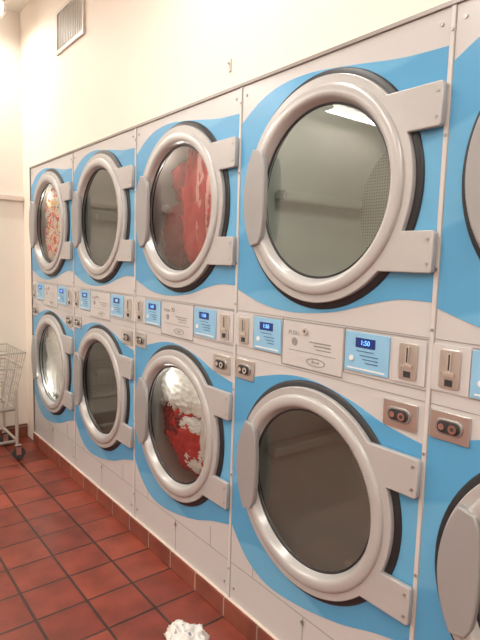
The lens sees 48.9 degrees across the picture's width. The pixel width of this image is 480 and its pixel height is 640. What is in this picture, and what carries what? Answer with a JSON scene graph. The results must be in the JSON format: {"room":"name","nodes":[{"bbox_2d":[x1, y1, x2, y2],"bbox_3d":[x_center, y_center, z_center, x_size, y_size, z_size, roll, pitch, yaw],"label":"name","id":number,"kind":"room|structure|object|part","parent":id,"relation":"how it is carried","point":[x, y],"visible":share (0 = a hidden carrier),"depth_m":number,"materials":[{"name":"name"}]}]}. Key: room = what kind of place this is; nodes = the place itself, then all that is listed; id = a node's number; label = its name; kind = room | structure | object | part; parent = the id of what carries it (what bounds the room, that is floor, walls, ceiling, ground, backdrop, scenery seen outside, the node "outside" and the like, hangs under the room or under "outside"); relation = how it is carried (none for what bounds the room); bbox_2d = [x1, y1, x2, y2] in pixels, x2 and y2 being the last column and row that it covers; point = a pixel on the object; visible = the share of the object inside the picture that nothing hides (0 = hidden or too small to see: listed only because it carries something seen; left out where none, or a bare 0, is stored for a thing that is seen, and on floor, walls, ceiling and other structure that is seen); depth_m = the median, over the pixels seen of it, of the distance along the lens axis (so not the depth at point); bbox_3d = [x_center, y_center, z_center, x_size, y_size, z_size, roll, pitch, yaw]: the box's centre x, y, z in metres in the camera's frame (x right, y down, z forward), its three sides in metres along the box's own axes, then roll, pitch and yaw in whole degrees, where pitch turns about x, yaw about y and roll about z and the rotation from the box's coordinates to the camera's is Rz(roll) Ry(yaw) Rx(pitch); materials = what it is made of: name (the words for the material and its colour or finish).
{"room":"laundry","nodes":[
{"label":"laundry","id":0,"kind":"room"},
{"bbox_2d":[0,9,27,429],"bbox_3d":[-3.391,-0.542,2.595,4.750,3.105,0.100,-3,8,-38],"label":"wall","id":1,"kind":"structure","parent":0,"point":[12,261],"depth_m":3.86,"materials":[{"name":"paint"}]},
{"bbox_2d":[0,194,23,201],"bbox_3d":[-2.107,-0.860,3.489,1.300,0.035,0.030,-3,8,-38],"label":"trim","id":2,"kind":"structure","parent":1,"relation":"attached to","point":[2,197],"depth_m":3.83,"materials":[{"name":"beige paint"}]},
{"bbox_2d":[0,423,27,438],"bbox_3d":[-3.455,0.960,2.673,4.600,0.100,0.012,-3,8,-38],"label":"baseboard","id":3,"kind":"structure","parent":1,"relation":"attached to","point":[23,431],"depth_m":4.05,"materials":[{"name":"tile"}]},
{"bbox_2d":[6,0,29,12],"bbox_3d":[-0.982,-1.804,0.039,5.700,0.100,6.800,-3,8,-38],"label":"ceiling","id":4,"kind":"structure","parent":0,"point":[18,6],"depth_m":3.63,"materials":[{"name":"white paint"}]},
{"bbox_2d":[0,0,6,18],"bbox_3d":[-2.021,-2.037,3.060,1.220,0.165,0.160,-3,8,-38],"label":"fluorescent light fixture","id":5,"kind":"object","parent":4,"relation":"hanging from","point":[2,2],"visible":1,"depth_m":3.38,"materials":[{"name":"white"}]},
{"bbox_2d":[0,436,248,639],"bbox_3d":[-1.068,1.379,0.396,5.700,0.100,6.800,-3,8,-38],"label":"floor","id":6,"kind":"structure","parent":0,"point":[70,570],"depth_m":2.34,"materials":[{"name":"tile"}]},
{"bbox_2d":[0,343,25,458],"bbox_3d":[-1.858,0.580,3.518,0.720,0.751,0.460,-3,8,-38],"label":"cart","id":7,"kind":"object","parent":6,"relation":"on","point":[19,452],"visible":1,"depth_m":3.60,"materials":[{"name":"silver metal"}]},
{"bbox_3d":[-1.848,0.662,3.538,0.602,0.385,0.352,-3,8,-38],"label":"frame","id":8,"kind":"part","parent":7,"relation":"part of","materials":[{"name":"silver metal"}]},
{"bbox_2d":[0,343,25,409],"bbox_3d":[-1.853,0.402,3.498,0.720,0.392,0.460,-3,8,-38],"label":"basket","id":9,"kind":"object","parent":7,"relation":"on","point":[11,406],"depth_m":3.59,"materials":[{"name":"silver metal"}]},
{"bbox_2d":[164,619,209,639],"bbox_3d":[-0.185,1.134,1.866,0.166,0.108,0.184,0,7,-12],"label":"crumpled cloth","id":10,"kind":"object","parent":6,"relation":"on","point":[179,629],"visible":1,"depth_m":1.86,"materials":[{"name":"white fabric"}]},
{"bbox_2d":[20,0,450,439],"bbox_3d":[0.489,-0.305,1.406,0.146,3.105,6.600,-3,8,-38],"label":"wall","id":11,"kind":"structure","parent":0,"point":[135,62],"depth_m":2.37,"materials":[{"name":"paint"}]},
{"bbox_2d":[55,0,84,55],"bbox_3d":[-0.980,-1.712,3.037,0.014,0.250,0.430,-3,8,-38],"label":"air vent","id":12,"kind":"object","parent":11,"relation":"in","point":[70,17],"visible":1,"depth_m":3.04,"materials":[{"name":"white metal"}]},
{"bbox_2d":[33,433,273,639],"bbox_3d":[0.106,1.119,2.191,0.416,0.081,4.800,-3,8,-38],"label":"baseboard","id":13,"kind":"structure","parent":11,"relation":"attached to","point":[236,617],"depth_m":2.41,"materials":[{"name":"tile"}]},
{"bbox_2d":[29,152,75,465],"bbox_3d":[-0.916,-0.095,3.779,0.944,1.914,0.806,-3,8,-38],"label":"dryer","id":14,"kind":"object","parent":13,"relation":"on","point":[50,229],"visible":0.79,"depth_m":3.51,"materials":[{"name":"metal"},{"name":"grey painted steel"},{"name":"glass"}]},
{"bbox_3d":[-1.432,-0.658,3.646,0.022,0.322,0.106,-3,8,-38],"label":"door handle","id":15,"kind":"part","parent":14,"relation":"part of","materials":[{"name":"grey plastic"}]},
{"bbox_3d":[-1.457,0.265,3.749,0.022,0.322,0.106,-3,8,-38],"label":"door handle","id":16,"kind":"part","parent":14,"relation":"part of","materials":[{"name":"grey plastic"}]},
{"bbox_3d":[-1.264,-0.165,3.515,0.010,0.144,0.257,-3,8,-38],"label":"service plate","id":17,"kind":"part","parent":14,"relation":"part of","materials":[{"name":"grey paint"}]},
{"bbox_3d":[-1.259,-0.177,3.511,0.006,0.113,0.570,-3,8,-38],"label":"control panel","id":18,"kind":"part","parent":14,"relation":"part of","materials":[{"name":"blue"}]},
{"bbox_3d":[-1.230,-0.627,3.420,0.018,0.660,0.729,-3,8,-38],"label":"door plate","id":19,"kind":"part","parent":14,"relation":"part of","materials":[{"name":"grey metal"}]},
{"bbox_3d":[-1.255,0.296,3.524,0.018,0.660,0.729,-3,8,-38],"label":"door plate","id":20,"kind":"part","parent":14,"relation":"part of","materials":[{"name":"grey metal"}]},
{"bbox_2d":[71,128,136,516],"bbox_3d":[-0.421,-0.012,3.156,0.944,1.914,0.806,-3,8,-38],"label":"dryer","id":21,"kind":"object","parent":13,"relation":"on","point":[103,221],"visible":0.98,"depth_m":2.91,"materials":[{"name":"grey paint"}]},
{"bbox_3d":[-0.938,-0.575,3.022,0.022,0.322,0.106,-3,8,-38],"label":"door handle","id":22,"kind":"part","parent":21,"relation":"part of","materials":[{"name":"grey plastic"}]},
{"bbox_3d":[-0.962,0.348,3.126,0.022,0.322,0.106,-3,8,-38],"label":"door handle","id":23,"kind":"part","parent":21,"relation":"part of","materials":[{"name":"grey plastic"}]},
{"bbox_3d":[-0.770,-0.082,2.892,0.010,0.144,0.257,-3,8,-38],"label":"service plate","id":24,"kind":"part","parent":21,"relation":"part of","materials":[{"name":"grey paint"}]},
{"bbox_3d":[-0.764,-0.094,2.888,0.006,0.113,0.570,-3,8,-38],"label":"control panel","id":25,"kind":"part","parent":21,"relation":"part of","materials":[{"name":"blue"}]},
{"bbox_3d":[-0.736,-0.544,2.797,0.018,0.660,0.729,-3,8,-38],"label":"door plate","id":26,"kind":"part","parent":21,"relation":"part of","materials":[{"name":"grey metal"}]},
{"bbox_3d":[-0.761,0.379,2.901,0.018,0.660,0.729,-3,8,-38],"label":"door plate","id":27,"kind":"part","parent":21,"relation":"part of","materials":[{"name":"grey metal"}]},
{"bbox_3d":[-0.728,-0.076,2.846,0.002,0.154,0.688,-3,8,-38],"label":"control frame","id":28,"kind":"part","parent":21,"relation":"part of","materials":[{"name":"grey"}]},
{"bbox_2d":[134,87,242,597],"bbox_3d":[0.073,0.071,2.533,0.944,1.914,0.806,-3,8,-38],"label":"dryer","id":29,"kind":"object","parent":13,"relation":"on","point":[188,161],"visible":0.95,"depth_m":2.23,"materials":[{"name":"grey paint"}]},
{"bbox_3d":[-0.468,0.431,2.503,0.022,0.322,0.106,-3,8,-38],"label":"door handle","id":30,"kind":"part","parent":29,"relation":"part of","materials":[{"name":"grey plastic"}]},
{"bbox_3d":[-0.443,-0.492,2.399,0.022,0.322,0.106,-3,8,-38],"label":"door handle","id":31,"kind":"part","parent":29,"relation":"part of","materials":[{"name":"grey plastic"}]},
{"bbox_3d":[-0.275,0.001,2.269,0.010,0.144,0.257,-3,8,-38],"label":"service plate","id":32,"kind":"part","parent":29,"relation":"part of","materials":[{"name":"grey paint"}]},
{"bbox_3d":[-0.270,-0.011,2.264,0.006,0.113,0.570,-3,8,-38],"label":"control panel","id":33,"kind":"part","parent":29,"relation":"part of","materials":[{"name":"blue"}]},
{"bbox_3d":[-0.266,0.462,2.277,0.018,0.660,0.729,-3,8,-38],"label":"door plate","id":34,"kind":"part","parent":29,"relation":"part of","materials":[{"name":"grey metal"}]},
{"bbox_3d":[-0.233,0.007,2.223,0.002,0.154,0.688,-3,8,-38],"label":"control frame","id":35,"kind":"part","parent":29,"relation":"part of","materials":[{"name":"grey"}]},
{"bbox_3d":[-0.241,-0.461,2.174,0.018,0.660,0.729,-3,8,-38],"label":"door plate","id":36,"kind":"part","parent":29,"relation":"part of","materials":[{"name":"grey metal"}]},
{"bbox_2d":[230,4,457,639],"bbox_3d":[0.568,0.155,1.910,0.944,1.914,0.806,-3,8,-38],"label":"dryer","id":37,"kind":"object","parent":13,"relation":"on","point":[344,152],"visible":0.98,"depth_m":1.66,"materials":[{"name":"grey paint"}]},
{"bbox_3d":[0.027,0.514,1.879,0.022,0.322,0.106,-3,8,-38],"label":"door handle","id":38,"kind":"part","parent":37,"relation":"part of","materials":[{"name":"grey plastic"}]},
{"bbox_3d":[0.052,-0.408,1.776,0.022,0.322,0.106,-3,8,-38],"label":"door handle","id":39,"kind":"part","parent":37,"relation":"part of","materials":[{"name":"grey plastic"}]},
{"bbox_3d":[0.220,0.084,1.646,0.010,0.144,0.257,-3,8,-38],"label":"service plate","id":40,"kind":"part","parent":37,"relation":"part of","materials":[{"name":"grey paint"}]},
{"bbox_3d":[0.225,0.072,1.641,0.006,0.113,0.570,-3,8,-38],"label":"control panel","id":41,"kind":"part","parent":37,"relation":"part of","materials":[{"name":"blue"}]},
{"bbox_3d":[0.229,0.545,1.654,0.018,0.660,0.729,-3,8,-38],"label":"door plate","id":42,"kind":"part","parent":37,"relation":"part of","materials":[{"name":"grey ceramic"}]},
{"bbox_3d":[0.262,0.090,1.599,0.002,0.154,0.688,-3,8,-38],"label":"control frame","id":43,"kind":"part","parent":37,"relation":"part of","materials":[{"name":"grey"}]},
{"bbox_3d":[0.254,-0.378,1.551,0.018,0.660,0.729,-3,8,-38],"label":"door plate","id":44,"kind":"part","parent":37,"relation":"part of","materials":[{"name":"metal"}]},
{"bbox_2d":[414,0,479,639],"bbox_3d":[1.063,0.238,1.286,0.944,1.914,0.806,-3,8,-38],"label":"dryer","id":45,"kind":"object","parent":13,"relation":"on","point":[448,594],"visible":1,"depth_m":1.25,"materials":[{"name":"grey paint"}]},
{"bbox_3d":[0.732,0.257,1.032,0.020,1.914,0.797,-3,8,-38],"label":"panel","id":46,"kind":"part","parent":45,"relation":"part of","materials":[{"name":"grey paint"}]},
{"bbox_3d":[0.521,0.598,1.256,0.022,0.322,0.106,-3,8,-38],"label":"door handle","id":47,"kind":"part","parent":45,"relation":"part of","materials":[{"name":"grey plastic"}]},
{"bbox_3d":[0.723,0.628,1.031,0.018,0.660,0.729,-3,8,-38],"label":"door plate","id":48,"kind":"part","parent":45,"relation":"part of","materials":[{"name":"grey plastic"}]},
{"bbox_3d":[0.546,-0.325,1.153,0.022,0.322,0.106,-3,8,-38],"label":"door handle","id":49,"kind":"part","parent":45,"relation":"part of","materials":[{"name":"grey plastic"}]},
{"bbox_3d":[0.720,0.155,1.018,0.006,0.113,0.570,-3,8,-38],"label":"control panel","id":50,"kind":"part","parent":45,"relation":"part of","materials":[{"name":"blue plastic"}]},
{"bbox_2d":[34,432,278,639],"bbox_3d":[-0.040,1.086,2.071,0.030,0.004,4.800,-3,8,-38],"label":"trim","id":51,"kind":"structure","parent":11,"relation":"attached to","point":[268,632],"depth_m":2.36,"materials":[{"name":"beige paint"}]},
{"bbox_2d":[227,58,231,71],"bbox_3d":[-0.040,-0.918,1.900,0.016,0.045,0.014,-3,8,-38],"label":"wall hook","id":52,"kind":"object","parent":11,"relation":"attached to","point":[229,62],"visible":1,"depth_m":1.90,"materials":[{"name":"beige paint"}]},
{"bbox_2d":[29,0,466,431],"bbox_3d":[-0.015,0.127,1.968,0.026,1.926,4.820,-3,8,-38],"label":"trim","id":53,"kind":"structure","parent":11,"relation":"attached to","point":[451,3],"depth_m":1.72,"materials":[{"name":"silver metal"}]}
]}

